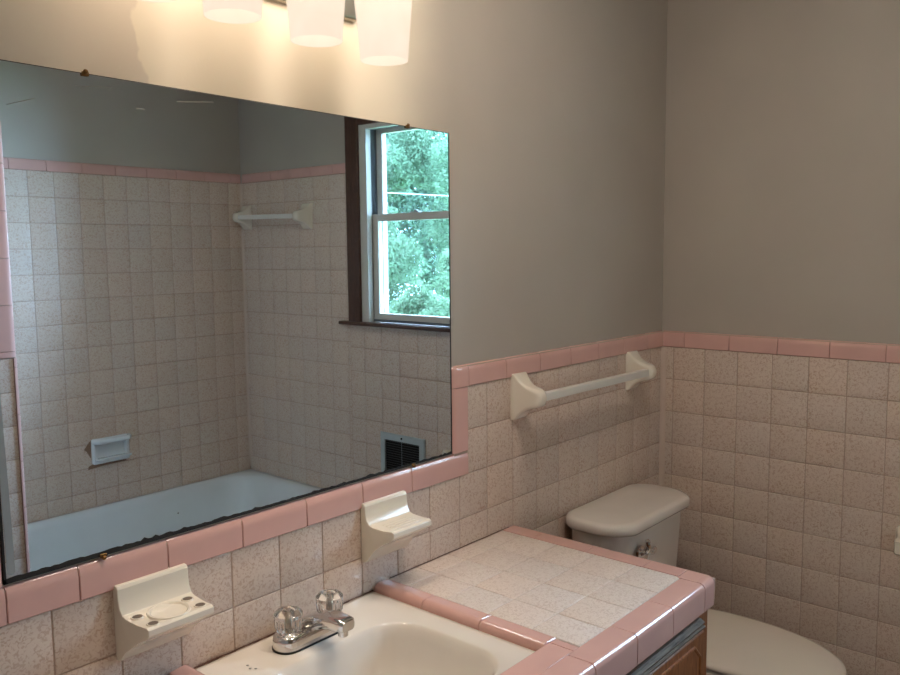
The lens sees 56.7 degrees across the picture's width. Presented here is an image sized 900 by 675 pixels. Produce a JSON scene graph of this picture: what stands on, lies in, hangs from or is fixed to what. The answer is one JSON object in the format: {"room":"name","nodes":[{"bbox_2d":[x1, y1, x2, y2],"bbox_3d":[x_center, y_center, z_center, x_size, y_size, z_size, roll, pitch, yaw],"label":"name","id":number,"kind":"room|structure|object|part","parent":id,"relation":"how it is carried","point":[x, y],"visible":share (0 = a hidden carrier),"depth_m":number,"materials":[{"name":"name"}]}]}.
{"room":"bathroom","nodes":[
{"label":"bathroom","id":0,"kind":"room"},
{"bbox_2d":[0,0,667,674],"bbox_3d":[-0.266,0.141,1.795,0.150,2.420,3.150,5,8,40],"label":"wall","id":1,"kind":"structure","parent":0,"point":[552,112],"depth_m":2.08,"materials":[{"name":"paint"}]},
{"bbox_2d":[113,563,213,660],"bbox_3d":[-0.473,0.468,1.392,0.098,0.129,0.131,5,8,40],"label":"toothbrush holder","id":2,"kind":"object","parent":1,"relation":"attached to","point":[153,610],"visible":1,"depth_m":1.38,"materials":[{"name":"beige ceramic"}]},
{"bbox_2d":[0,59,451,584],"bbox_3d":[-0.332,-0.056,1.583,0.013,0.776,1.024,5,8,40],"label":"wall mirror","id":3,"kind":"object","parent":1,"relation":"attached to","point":[214,308],"visible":1,"depth_m":1.46,"materials":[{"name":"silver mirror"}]},
{"bbox_2d":[0,386,467,626],"bbox_3d":[-0.330,0.251,1.617,0.010,0.268,1.139,5,8,40],"label":"trim","id":4,"kind":"structure","parent":1,"relation":"attached to","point":[34,596],"depth_m":1.52,"materials":[{"name":"pink tile"}]},
{"bbox_2d":[138,0,411,65],"bbox_3d":[-0.317,-0.614,1.411,0.192,0.216,0.605,5,8,40],"label":"vanity light","id":5,"kind":"object","parent":1,"relation":"attached to","point":[383,26],"visible":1,"depth_m":1.50,"materials":[{"name":"white glass"}]},
{"bbox_3d":[-0.439,-0.576,1.210,0.112,0.148,0.112,5,8,40],"label":"lamp shade","id":6,"kind":"part","parent":5,"relation":"part of","materials":[{"name":"white glass"}]},
{"bbox_3d":[-0.346,-0.584,1.318,0.112,0.148,0.112,5,8,40],"label":"lamp shade","id":7,"kind":"part","parent":5,"relation":"part of","materials":[{"name":"white glass"}]},
{"bbox_3d":[-0.234,-0.591,1.448,0.112,0.148,0.112,5,8,40],"label":"lamp shade","id":8,"kind":"part","parent":5,"relation":"part of","materials":[{"name":"white glass"}]},
{"bbox_3d":[-0.125,-0.599,1.574,0.112,0.148,0.112,5,8,40],"label":"lamp shade","id":9,"kind":"part","parent":5,"relation":"part of","materials":[{"name":"white glass"}]},
{"bbox_2d":[361,490,431,561],"bbox_3d":[-0.114,0.417,1.811,0.094,0.131,0.130,5,8,40],"label":"soap dish","id":10,"kind":"object","parent":1,"relation":"attached to","point":[388,525],"visible":1,"depth_m":1.80,"materials":[{"name":"beige ceramic"}]},
{"bbox_2d":[451,331,662,388],"bbox_3d":[0.361,0.051,2.404,0.010,0.054,1.097,5,8,40],"label":"trim","id":11,"kind":"structure","parent":1,"relation":"attached to","point":[470,374],"depth_m":2.30,"materials":[{"name":"pink tile"}]},
{"bbox_2d":[510,350,656,419],"bbox_3d":[0.409,0.131,2.401,0.085,0.125,0.672,5,8,40],"label":"towel bar","id":12,"kind":"object","parent":1,"relation":"attached to","point":[525,396],"visible":1,"depth_m":2.23,"materials":[{"name":"beige ceramic"}]},
{"bbox_2d":[659,346,666,485],"bbox_3d":[0.727,0.630,2.873,0.014,1.204,0.014,5,8,40],"label":"trim","id":13,"kind":"structure","parent":1,"relation":"attached to","point":[663,348],"depth_m":2.84,"materials":[{"name":"tile"}]},
{"bbox_2d":[662,0,899,674],"bbox_3d":[1.718,0.093,2.063,2.515,2.420,0.150,5,8,40],"label":"wall","id":14,"kind":"structure","parent":0,"point":[782,194],"depth_m":2.54,"materials":[{"name":"grey paint"}]},
{"bbox_2d":[663,330,899,363],"bbox_3d":[1.021,0.028,2.561,0.793,0.054,0.010,5,8,40],"label":"trim","id":15,"kind":"structure","parent":14,"relation":"attached to","point":[813,348],"depth_m":2.55,"materials":[{"name":"pink tile"}]},
{"bbox_2d":[894,526,899,555],"bbox_3d":[1.336,0.589,2.298,0.212,0.084,0.078,5,8,40],"label":"toilet paper holder","id":16,"kind":"object","parent":14,"relation":"attached to","point":[897,530],"visible":1,"depth_m":2.33,"materials":[{"name":"beige ceramic"}]},
{"bbox_3d":[0.648,1.487,1.056,2.659,0.120,3.300,5,8,40],"label":"floor","id":17,"kind":"structure","parent":0,"visible":0},
{"bbox_2d":[626,610,707,674],"bbox_3d":[-0.115,1.017,1.483,0.586,0.741,1.568,5,8,40],"label":"vanity cabinet","id":18,"kind":"object","parent":17,"relation":"on","point":[685,653],"visible":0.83,"depth_m":1.75,"materials":[{"name":"brown wood"}]},
{"bbox_2d":[169,525,714,674],"bbox_3d":[-0.123,0.613,1.460,0.560,0.067,1.592,5,8,40],"label":"countertop","id":19,"kind":"structure","parent":18,"relation":"on","point":[582,608],"depth_m":1.76,"materials":[{"name":"tile"}]},
{"bbox_2d":[194,590,534,674],"bbox_3d":[-0.146,0.657,1.523,0.447,0.144,0.451,5,8,40],"label":"sink","id":20,"kind":"object","parent":19,"relation":"in","point":[389,636],"visible":0.71,"depth_m":1.61,"materials":[{"name":"ceramic"}]},
{"bbox_2d":[272,589,353,654],"bbox_3d":[-0.240,0.546,1.583,0.142,0.073,0.167,5,8,40],"label":"faucet","id":21,"kind":"object","parent":20,"relation":"on","point":[296,632],"visible":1,"depth_m":1.56,"materials":[{"name":"silver metal"}]},
{"bbox_3d":[-0.304,0.531,1.569,0.054,0.038,0.054,5,8,40],"label":"knob","id":22,"kind":"part","parent":21,"relation":"part of","materials":[{"name":"clear plastic"}]},
{"bbox_3d":[-0.238,0.546,1.581,0.135,0.063,0.054,5,8,40],"label":"spout","id":23,"kind":"part","parent":21,"relation":"part of","materials":[{"name":"silver metal"}]},
{"bbox_3d":[-0.238,0.522,1.646,0.054,0.038,0.054,5,8,40],"label":"knob","id":24,"kind":"part","parent":21,"relation":"part of","materials":[{"name":"clear plastic"}]},
{"bbox_3d":[0.344,0.547,2.049,0.491,0.064,0.058,5,8,40],"label":"edge trim","id":25,"kind":"part","parent":19,"relation":"part of","materials":[{"name":"pink tile"}]},
{"bbox_3d":[0.042,0.633,1.266,0.058,0.064,1.510,5,8,40],"label":"edge trim","id":26,"kind":"part","parent":19,"relation":"part of","materials":[{"name":"pink tile"}]},
{"bbox_3d":[0.553,0.565,1.864,0.066,0.064,0.066,5,8,40],"label":"corner trim","id":27,"kind":"part","parent":19,"relation":"part of","materials":[{"name":"pink tile"}]},
{"bbox_3d":[0.399,0.948,1.683,0.016,0.576,0.481,5,8,40],"label":"door","id":28,"kind":"part","parent":18,"relation":"part of","materials":[{"name":"brown wood"}]},
{"bbox_3d":[0.407,0.932,1.674,0.005,0.508,0.433,5,8,40],"label":"raised panel","id":29,"kind":"part","parent":18,"relation":"part of","materials":[{"name":"brown wood"}]},
{"bbox_2d":[566,483,846,674],"bbox_3d":[0.733,0.895,2.360,0.721,0.783,0.474,5,8,40],"label":"toilet","id":30,"kind":"object","parent":17,"relation":"on","point":[642,520],"visible":0.56,"depth_m":2.33,"materials":[{"name":"white ceramic"}]},
{"bbox_3d":[0.537,0.697,2.507,0.177,0.340,0.440,5,8,40],"label":"tank","id":31,"kind":"part","parent":30,"relation":"part of","materials":[{"name":"white ceramic"}]},
{"bbox_3d":[0.539,0.509,2.484,0.219,0.038,0.474,5,8,40],"label":"tank lid","id":32,"kind":"part","parent":30,"relation":"part of","materials":[{"name":"white ceramic"}]},
{"bbox_3d":[0.543,0.605,2.338,0.024,0.040,0.040,5,8,40],"label":"flush lever","id":33,"kind":"part","parent":30,"relation":"part of","materials":[{"name":"silver metal"}]},
{"bbox_3d":[0.550,0.590,2.324,0.022,0.058,0.102,5,8,40],"label":"handle","id":34,"kind":"part","parent":30,"relation":"part of","materials":[{"name":"silver metal"}]},
{"bbox_3d":[0.812,0.872,2.289,0.504,0.018,0.344,5,8,40],"label":"seat","id":35,"kind":"part","parent":30,"relation":"part of","materials":[{"name":"plastic"}]},
{"bbox_3d":[0.813,0.848,2.285,0.509,0.022,0.348,5,8,40],"label":"lid","id":36,"kind":"part","parent":30,"relation":"part of","materials":[{"name":"plastic"}]}
]}

